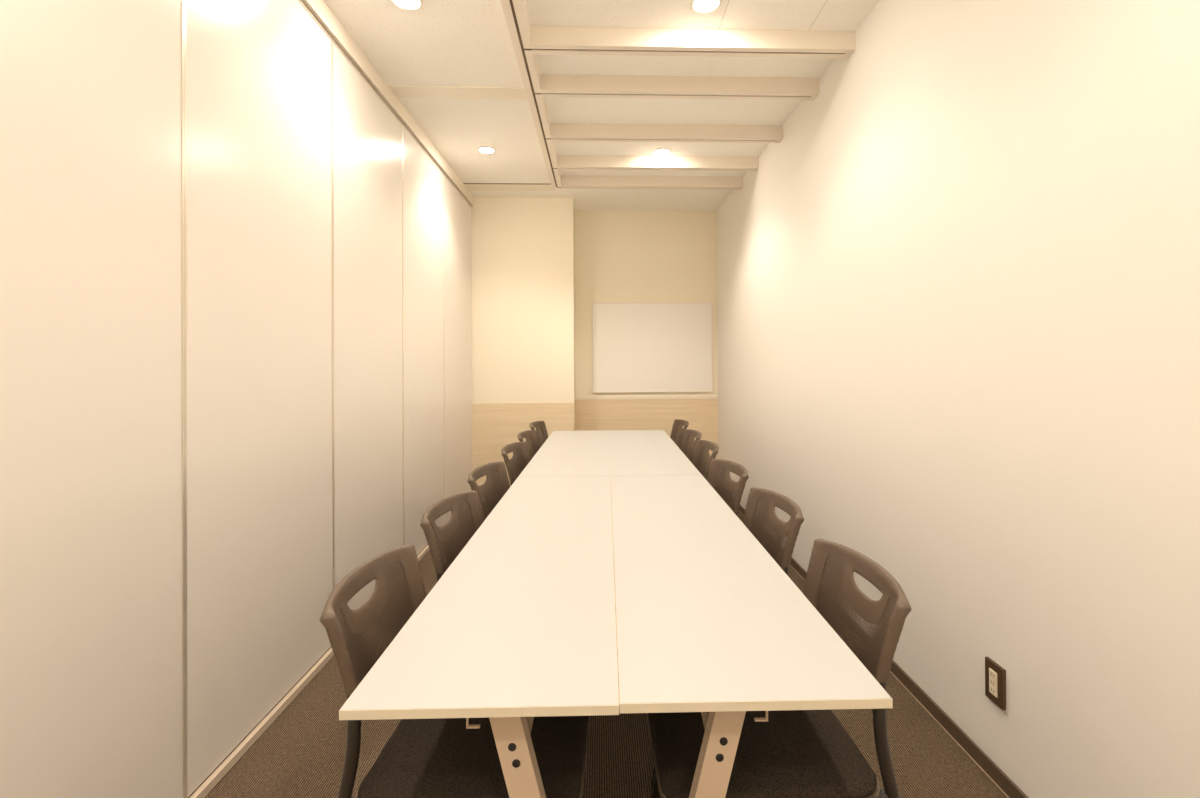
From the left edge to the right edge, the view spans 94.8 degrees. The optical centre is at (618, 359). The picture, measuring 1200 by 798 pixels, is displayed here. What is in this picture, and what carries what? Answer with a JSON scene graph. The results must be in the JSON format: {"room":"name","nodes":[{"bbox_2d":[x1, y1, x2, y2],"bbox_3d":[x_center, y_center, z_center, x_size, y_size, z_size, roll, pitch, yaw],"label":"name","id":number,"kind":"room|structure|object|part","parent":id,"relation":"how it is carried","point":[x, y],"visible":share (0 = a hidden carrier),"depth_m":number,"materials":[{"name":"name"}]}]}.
{"room":"meeting room","nodes":[
{"label":"meeting room","id":0,"kind":"room"},
{"bbox_2d":[472,197,575,402],"bbox_3d":[-0.961,-0.101,5.394,1.075,2.821,0.538,0,0,-2],"label":"wall column","id":1,"kind":"structure","parent":0,"point":[524,300],"depth_m":5.13,"materials":[{"name":"beige paint"}]},
{"bbox_2d":[472,403,573,499],"bbox_3d":[-0.880,0.855,5.121,0.940,0.905,0.004,0,0,-2],"label":"wainscot","id":2,"kind":"structure","parent":1,"relation":"attached to","point":[496,426],"depth_m":5.11,"materials":[{"name":"brown wood"}]},
{"bbox_2d":[324,0,878,210],"bbox_3d":[-0.078,-1.559,2.151,2.640,0.062,7.090,0,0,-2],"label":"ceiling","id":3,"kind":"structure","parent":0,"point":[441,42],"depth_m":2.94,"materials":[{"name":"white paint"}]},
{"bbox_2d":[301,0,473,206],"bbox_3d":[-1.282,-1.476,1.892,0.095,0.098,6.453,0,0,-2],"label":"trim","id":4,"kind":"structure","parent":3,"relation":"attached to","point":[319,9],"depth_m":2.91,"materials":[{"name":"white paint"}]},
{"bbox_2d":[0,0,184,797],"bbox_3d":[-1.241,-0.070,1.133,0.065,2.718,0.873,0,0,-2],"label":"sliding panel","id":5,"kind":"object","parent":4,"relation":"hanging from","point":[92,250],"visible":1,"depth_m":1.28,"materials":[{"name":"white laminate"}]},
{"bbox_2d":[184,0,333,797],"bbox_3d":[-1.270,-0.067,2.007,0.065,2.718,0.873,0,0,-2],"label":"sliding panel","id":6,"kind":"object","parent":4,"relation":"hanging from","point":[258,101],"visible":0.78,"depth_m":1.90,"materials":[{"name":"white laminate"}]},
{"bbox_3d":[-1.279,-1.422,2.013,0.049,0.008,0.870,0,0,-2],"label":"trim","id":7,"kind":"part","parent":6,"relation":"part of","materials":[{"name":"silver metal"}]},
{"bbox_2d":[332,40,403,640],"bbox_3d":[-1.298,-0.062,2.880,0.065,2.718,0.873,0,0,-2],"label":"sliding panel","id":8,"kind":"object","parent":4,"relation":"hanging from","point":[368,391],"visible":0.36,"depth_m":2.79,"materials":[{"name":"white laminate"}]},
{"bbox_3d":[-1.308,-1.418,2.886,0.049,0.008,0.870,0,0,-2],"label":"trim","id":9,"kind":"part","parent":8,"relation":"part of","materials":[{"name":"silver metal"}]},
{"bbox_2d":[403,125,444,561],"bbox_3d":[-1.327,-0.059,3.754,0.065,2.718,0.873,0,0,-2],"label":"sliding panel","id":10,"kind":"object","parent":4,"relation":"hanging from","point":[423,180],"visible":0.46,"depth_m":3.68,"materials":[{"name":"white laminate"}]},
{"bbox_3d":[-1.336,-1.414,3.760,0.049,0.008,0.870,0,0,-2],"label":"trim","id":11,"kind":"part","parent":10,"relation":"part of","materials":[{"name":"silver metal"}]},
{"bbox_2d":[444,174,472,523],"bbox_3d":[-1.356,-0.054,4.649,0.065,2.718,0.917,0,0,-2],"label":"sliding panel","id":12,"kind":"object","parent":4,"relation":"hanging from","point":[457,211],"visible":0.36,"depth_m":4.58,"materials":[{"name":"white laminate"}]},
{"bbox_3d":[-1.366,-1.410,4.655,0.049,0.008,0.914,0,0,-2],"label":"trim","id":13,"kind":"part","parent":12,"relation":"part of","materials":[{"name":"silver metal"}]},
{"bbox_2d":[390,0,422,10],"bbox_3d":[-0.899,-1.520,2.338,0.132,0.011,0.132,0,0,-2],"label":"recessed light","id":14,"kind":"object","parent":3,"relation":"in","point":[411,5],"visible":1,"depth_m":2.35,"materials":[{"name":"beige metal"}]},
{"bbox_2d":[389,85,526,98],"bbox_3d":[-0.889,-1.519,3.132,0.772,0.006,0.128,0,0,-2],"label":"ceiling strip","id":15,"kind":"object","parent":3,"relation":"attached to","point":[399,91],"visible":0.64,"depth_m":3.13,"materials":[{"name":"paint"}]},
{"bbox_2d":[477,146,495,153],"bbox_3d":[-0.954,-1.512,3.991,0.132,0.011,0.132,0,0,-2],"label":"recessed light","id":16,"kind":"object","parent":3,"relation":"in","point":[486,150],"visible":1,"depth_m":3.97,"materials":[{"name":"beige metal"}]},
{"bbox_2d":[464,184,554,190],"bbox_3d":[-0.946,-1.512,4.836,0.772,0.005,0.165,0,0,-2],"label":"ceiling strip","id":17,"kind":"object","parent":3,"relation":"attached to","point":[498,187],"visible":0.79,"depth_m":4.83,"materials":[{"name":"paint"}]},
{"bbox_2d":[500,0,561,188],"bbox_3d":[-0.414,-1.488,1.660,0.082,0.086,5.912,0,0,-2],"label":"track rail","id":18,"kind":"object","parent":3,"relation":"attached to","point":[515,11],"visible":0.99,"depth_m":2.82,"materials":[{"name":"white paint"}]},
{"bbox_2d":[561,175,742,189],"bbox_3d":[0.286,-1.478,4.602,1.510,0.086,0.076,0,0,-2],"label":"ceiling beam","id":19,"kind":"structure","parent":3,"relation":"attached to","point":[567,181],"depth_m":4.57,"materials":[{"name":"white paint"}]},
{"bbox_2d":[557,155,758,171],"bbox_3d":[0.301,-1.480,4.157,1.510,0.086,0.076,0,0,-2],"label":"ceiling beam","id":20,"kind":"structure","parent":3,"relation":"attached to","point":[564,162],"depth_m":4.12,"materials":[{"name":"white paint"}]},
{"bbox_2d":[653,149,670,155],"bbox_3d":[0.322,-1.518,4.045,0.132,0.011,0.132,0,0,-2],"label":"recessed light","id":21,"kind":"object","parent":3,"relation":"in","point":[659,152],"visible":1,"depth_m":4.03,"materials":[{"name":"beige metal"}]},
{"bbox_2d":[551,123,782,142],"bbox_3d":[0.319,-1.483,3.610,1.510,0.086,0.076,0,0,-2],"label":"ceiling beam","id":22,"kind":"structure","parent":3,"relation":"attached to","point":[583,132],"depth_m":3.58,"materials":[{"name":"white paint"}]},
{"bbox_2d":[540,74,819,99],"bbox_3d":[0.339,-1.485,3.007,1.510,0.086,0.076,0,0,-2],"label":"ceiling beam","id":23,"kind":"structure","parent":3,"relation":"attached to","point":[552,85],"depth_m":2.98,"materials":[{"name":"white paint"}]},
{"bbox_2d":[531,26,855,57],"bbox_3d":[0.352,-1.487,2.586,1.510,0.086,0.076,0,0,-2],"label":"ceiling beam","id":24,"kind":"structure","parent":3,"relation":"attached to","point":[544,39],"depth_m":2.56,"materials":[{"name":"white paint"}]},
{"bbox_2d":[690,0,721,12],"bbox_3d":[0.377,-1.526,2.367,0.132,0.011,0.132,0,0,-2],"label":"recessed light","id":25,"kind":"object","parent":3,"relation":"in","point":[699,6],"visible":1,"depth_m":2.37,"materials":[{"name":"beige metal"}]},
{"bbox_2d":[205,488,1006,797],"bbox_3d":[-0.064,1.321,2.138,2.640,0.060,7.090,0,0,-2],"label":"floor","id":26,"kind":"structure","parent":0,"point":[301,754],"depth_m":1.81,"materials":[{"name":"brown carpet"}]},
{"bbox_2d":[420,491,483,581],"bbox_3d":[-0.372,0.892,1.890,0.582,0.798,0.486,0,0,6],"label":"chair","id":27,"kind":"object","parent":26,"relation":"on","point":[459,523],"visible":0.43,"depth_m":1.95,"materials":[{"name":"black plastic"}]},
{"bbox_3d":[-0.576,0.625,1.913,0.067,0.205,0.354,0,0,6],"label":"panel","id":28,"kind":"part","parent":27,"relation":"part of","materials":[{"name":"brown plastic"}]},
{"bbox_2d":[320,544,589,797],"bbox_3d":[-0.361,0.889,1.284,0.582,0.798,0.486,0,0,1],"label":"chair","id":29,"kind":"object","parent":26,"relation":"on","point":[436,757],"visible":0.61,"depth_m":1.19,"materials":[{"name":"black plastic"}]},
{"bbox_3d":[-0.578,0.972,1.069,0.148,0.628,0.027,0,0,-11],"label":"leg","id":30,"kind":"part","parent":29,"relation":"part of","materials":[{"name":"brown plastic"}]},
{"bbox_3d":[-0.567,0.615,1.287,0.116,0.249,0.428,0,0,1],"label":"backrest","id":31,"kind":"part","parent":29,"relation":"part of","materials":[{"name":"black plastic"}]},
{"bbox_3d":[-0.566,0.622,1.287,0.067,0.205,0.354,0,0,1],"label":"panel","id":32,"kind":"part","parent":29,"relation":"part of","materials":[{"name":"brown plastic"}]},
{"bbox_3d":[-0.295,0.864,1.283,0.443,0.036,0.468,0,0,1],"label":"seat","id":33,"kind":"part","parent":29,"relation":"part of","materials":[{"name":"fabric"}]},
{"bbox_2d":[339,476,618,797],"bbox_3d":[-0.241,0.928,1.788,0.450,0.724,1.800,0,0,-1],"label":"folding table","id":34,"kind":"object","parent":26,"relation":"on","point":[520,627],"visible":1,"depth_m":1.14,"materials":[{"name":"white laminate"}]},
{"bbox_3d":[-0.136,0.890,0.992,0.210,0.623,0.032,0,0,-1],"label":"leg","id":35,"kind":"part","parent":34,"relation":"part of","materials":[{"name":"silver metal"}]},
{"bbox_2d":[467,461,509,520],"bbox_3d":[-0.395,0.895,2.513,0.582,0.798,0.486,0,0,6],"label":"chair","id":36,"kind":"object","parent":26,"relation":"on","point":[492,484],"visible":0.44,"depth_m":2.61,"materials":[{"name":"black plastic"}]},
{"bbox_3d":[-0.599,0.627,2.536,0.067,0.205,0.354,0,0,6],"label":"panel","id":37,"kind":"part","parent":36,"relation":"part of","materials":[{"name":"brown plastic"}]},
{"bbox_2d":[501,442,530,484],"bbox_3d":[-0.397,0.898,3.194,0.582,0.798,0.487,0,0,6],"label":"chair","id":38,"kind":"object","parent":26,"relation":"on","point":[519,449],"visible":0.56,"depth_m":3.29,"materials":[{"name":"black plastic"}]},
{"bbox_3d":[-0.601,0.630,3.215,0.067,0.205,0.354,0,0,6],"label":"panel","id":39,"kind":"part","parent":38,"relation":"part of","materials":[{"name":"brown plastic"}]},
{"bbox_2d":[517,430,539,458],"bbox_3d":[-0.418,0.900,3.792,0.582,0.798,0.487,0,0,3],"label":"chair","id":40,"kind":"object","parent":26,"relation":"on","point":[529,435],"visible":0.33,"depth_m":3.93,"materials":[{"name":"black plastic"}]},
{"bbox_3d":[-0.623,0.633,3.806,0.067,0.205,0.354,0,0,3],"label":"panel","id":41,"kind":"part","parent":40,"relation":"part of","materials":[{"name":"brown plastic"}]},
{"bbox_2d":[529,421,547,447],"bbox_3d":[-0.438,0.903,4.412,0.582,0.798,0.487,0,0,4],"label":"chair","id":42,"kind":"object","parent":26,"relation":"on","point":[539,425],"visible":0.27,"depth_m":4.55,"materials":[{"name":"black plastic"}]},
{"bbox_3d":[-0.643,0.636,4.426,0.067,0.205,0.354,0,0,4],"label":"panel","id":43,"kind":"part","parent":42,"relation":"part of","materials":[{"name":"brown plastic"}]},
{"bbox_2d":[518,430,609,476],"bbox_3d":[-0.281,0.936,3.590,0.451,0.724,1.800,0,0,-1],"label":"folding table","id":44,"kind":"object","parent":26,"relation":"on","point":[563,453],"visible":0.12,"depth_m":3.26,"materials":[{"name":"white laminate"}]},
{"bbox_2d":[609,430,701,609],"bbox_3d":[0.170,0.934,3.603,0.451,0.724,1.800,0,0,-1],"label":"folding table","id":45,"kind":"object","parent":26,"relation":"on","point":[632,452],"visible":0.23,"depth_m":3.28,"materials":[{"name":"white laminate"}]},
{"bbox_2d":[670,419,688,448],"bbox_3d":[0.308,0.900,4.477,0.582,0.798,0.486,0,0,-5],"label":"chair","id":46,"kind":"object","parent":26,"relation":"on","point":[680,423],"visible":0.23,"depth_m":4.61,"materials":[{"name":"black plastic"}]},
{"bbox_3d":[0.510,0.631,4.496,0.067,0.205,0.354,0,0,-5],"label":"panel","id":47,"kind":"part","parent":46,"relation":"part of","materials":[{"name":"brown plastic"}]},
{"bbox_2d":[680,429,701,462],"bbox_3d":[0.308,0.897,3.789,0.582,0.798,0.487,0,0,-3],"label":"chair","id":48,"kind":"object","parent":26,"relation":"on","point":[687,439],"visible":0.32,"depth_m":3.92,"materials":[{"name":"black plastic"}]},
{"bbox_3d":[0.510,0.628,3.802,0.067,0.205,0.354,0,0,-3],"label":"panel","id":49,"kind":"part","parent":48,"relation":"part of","materials":[{"name":"brown plastic"}]},
{"bbox_2d":[692,440,718,479],"bbox_3d":[0.322,0.895,3.245,0.582,0.798,0.487,0,0,-4],"label":"chair","id":50,"kind":"object","parent":26,"relation":"on","point":[698,461],"visible":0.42,"depth_m":3.36,"materials":[{"name":"black plastic"}]},
{"bbox_3d":[0.524,0.625,3.262,0.067,0.205,0.354,0,0,-4],"label":"panel","id":51,"kind":"part","parent":50,"relation":"part of","materials":[{"name":"brown plastic"}]},
{"bbox_2d":[651,487,803,785],"bbox_3d":[0.350,0.889,1.925,0.582,0.798,0.486,0,0,-6],"label":"chair","id":52,"kind":"object","parent":26,"relation":"on","point":[754,518],"visible":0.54,"depth_m":1.99,"materials":[{"name":"black plastic"}]},
{"bbox_3d":[0.145,1.085,1.698,0.106,0.398,0.026,0,0,-41],"label":"leg","id":53,"kind":"part","parent":52,"relation":"part of","materials":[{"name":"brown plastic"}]},
{"bbox_3d":[0.551,0.620,1.948,0.067,0.205,0.354,0,0,-6],"label":"panel","id":54,"kind":"part","parent":52,"relation":"part of","materials":[{"name":"brown plastic"}]},
{"bbox_3d":[0.552,0.613,1.948,0.116,0.249,0.428,0,0,-6],"label":"backrest","id":55,"kind":"part","parent":52,"relation":"part of","materials":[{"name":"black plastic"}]},
{"bbox_2d":[707,459,748,516],"bbox_3d":[0.319,0.892,2.557,0.582,0.798,0.486,0,0,-9],"label":"chair","id":56,"kind":"object","parent":26,"relation":"on","point":[732,489],"visible":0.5,"depth_m":2.64,"materials":[{"name":"black plastic"}]},
{"bbox_3d":[0.519,0.622,2.589,0.067,0.205,0.354,0,0,-9],"label":"panel","id":57,"kind":"part","parent":56,"relation":"part of","materials":[{"name":"brown plastic"}]},
{"bbox_2d":[611,475,892,797],"bbox_3d":[0.209,0.926,1.802,0.450,0.724,1.800,0,0,-1],"label":"folding table","id":58,"kind":"object","parent":26,"relation":"on","point":[708,622],"visible":0.98,"depth_m":1.15,"materials":[{"name":"white laminate"}]},
{"bbox_3d":[0.139,0.888,1.002,0.210,0.623,0.032,0,0,-1],"label":"leg","id":59,"kind":"part","parent":58,"relation":"part of","materials":[{"name":"silver metal"}]},
{"bbox_2d":[646,538,910,797],"bbox_3d":[0.364,0.886,1.309,0.582,0.798,0.487,0,0,-3],"label":"chair","id":60,"kind":"object","parent":26,"relation":"on","point":[793,753],"visible":0.63,"depth_m":1.21,"materials":[{"name":"black plastic"}]},
{"bbox_3d":[0.126,1.084,1.498,0.106,0.398,0.026,0,0,32],"label":"leg","id":61,"kind":"part","parent":60,"relation":"part of","materials":[{"name":"brown plastic"}]},
{"bbox_3d":[0.299,0.861,1.305,0.443,0.036,0.468,0,0,-3],"label":"seat","id":62,"kind":"part","parent":60,"relation":"part of","materials":[{"name":"plastic"}]},
{"bbox_3d":[0.567,0.617,1.321,0.067,0.205,0.354,0,0,-3],"label":"panel","id":63,"kind":"part","parent":60,"relation":"part of","materials":[{"name":"brown plastic"}]},
{"bbox_3d":[0.568,0.610,1.321,0.116,0.249,0.428,0,0,-3],"label":"backrest","id":64,"kind":"part","parent":60,"relation":"part of","materials":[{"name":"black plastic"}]},
{"bbox_3d":[0.365,0.889,1.121,0.382,0.042,0.039,0,0,1],"label":"rail","id":65,"kind":"part","parent":60,"relation":"part of","materials":[{"name":"brown plastic"}]},
{"bbox_3d":[0.591,0.966,1.103,0.148,0.628,0.027,0,0,9],"label":"leg","id":66,"kind":"part","parent":60,"relation":"part of","materials":[{"name":"brown plastic"}]},
{"bbox_2d":[575,210,717,396],"bbox_3d":[0.281,-0.106,5.653,1.464,2.821,0.100,0,0,-2],"label":"wall","id":67,"kind":"structure","parent":0,"point":[621,256],"depth_m":5.61,"materials":[{"name":"beige paint"}]},
{"bbox_2d":[574,400,575,430],"bbox_3d":[-0.415,0.854,5.353,0.004,0.905,0.438,0,0,-2],"label":"wainscot","id":68,"kind":"structure","parent":67,"relation":"attached to","point":[575,400],"depth_m":5.36,"materials":[{"name":"brown wood"}]},
{"bbox_2d":[576,398,717,480],"bbox_3d":[0.297,0.852,5.598,1.444,0.905,0.004,0,0,-2],"label":"wainscot","id":69,"kind":"structure","parent":67,"relation":"attached to","point":[701,415],"depth_m":5.60,"materials":[{"name":"beige wood"}]},
{"bbox_2d":[576,396,717,398],"bbox_3d":[0.295,0.387,5.598,1.444,0.025,0.006,0,0,-2],"label":"trim","id":70,"kind":"structure","parent":67,"relation":"attached to","point":[643,397],"depth_m":5.60,"materials":[{"name":"beige wood"}]},
{"bbox_2d":[592,302,712,392],"bbox_3d":[0.350,-0.124,5.594,1.224,0.910,0.024,0,0,-2],"label":"whiteboard","id":71,"kind":"object","parent":67,"relation":"attached to","point":[654,346],"visible":1,"depth_m":5.59,"materials":[{"name":"white ceramic"}]},
{"bbox_3d":[-0.258,-0.121,5.574,0.008,0.910,0.024,0,0,-2],"label":"frame","id":72,"kind":"part","parent":71,"relation":"part of","materials":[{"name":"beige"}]},
{"bbox_3d":[0.957,-0.127,5.614,0.008,0.910,0.024,0,0,-2],"label":"frame","id":73,"kind":"part","parent":71,"relation":"part of","materials":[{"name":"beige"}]},
{"bbox_2d":[717,0,1199,797],"bbox_3d":[1.177,-0.125,2.186,0.100,2.821,7.090,0,0,-2],"label":"wall","id":74,"kind":"structure","parent":0,"point":[958,291],"depth_m":1.63,"materials":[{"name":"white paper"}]},
{"bbox_2d":[723,491,1028,797],"bbox_3d":[1.127,1.260,2.178,0.014,0.052,6.890,0,0,-2],"label":"baseboard","id":75,"kind":"structure","parent":74,"relation":"attached to","point":[994,773],"depth_m":1.87,"materials":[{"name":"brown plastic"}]},
{"bbox_2d":[985,657,1005,709],"bbox_3d":[1.142,0.981,1.671,0.014,0.119,0.075,0,0,-2],"label":"wall outlet","id":76,"kind":"object","parent":74,"relation":"attached to","point":[995,675],"visible":1,"depth_m":1.66,"materials":[{"name":"brown plastic"}]}
]}

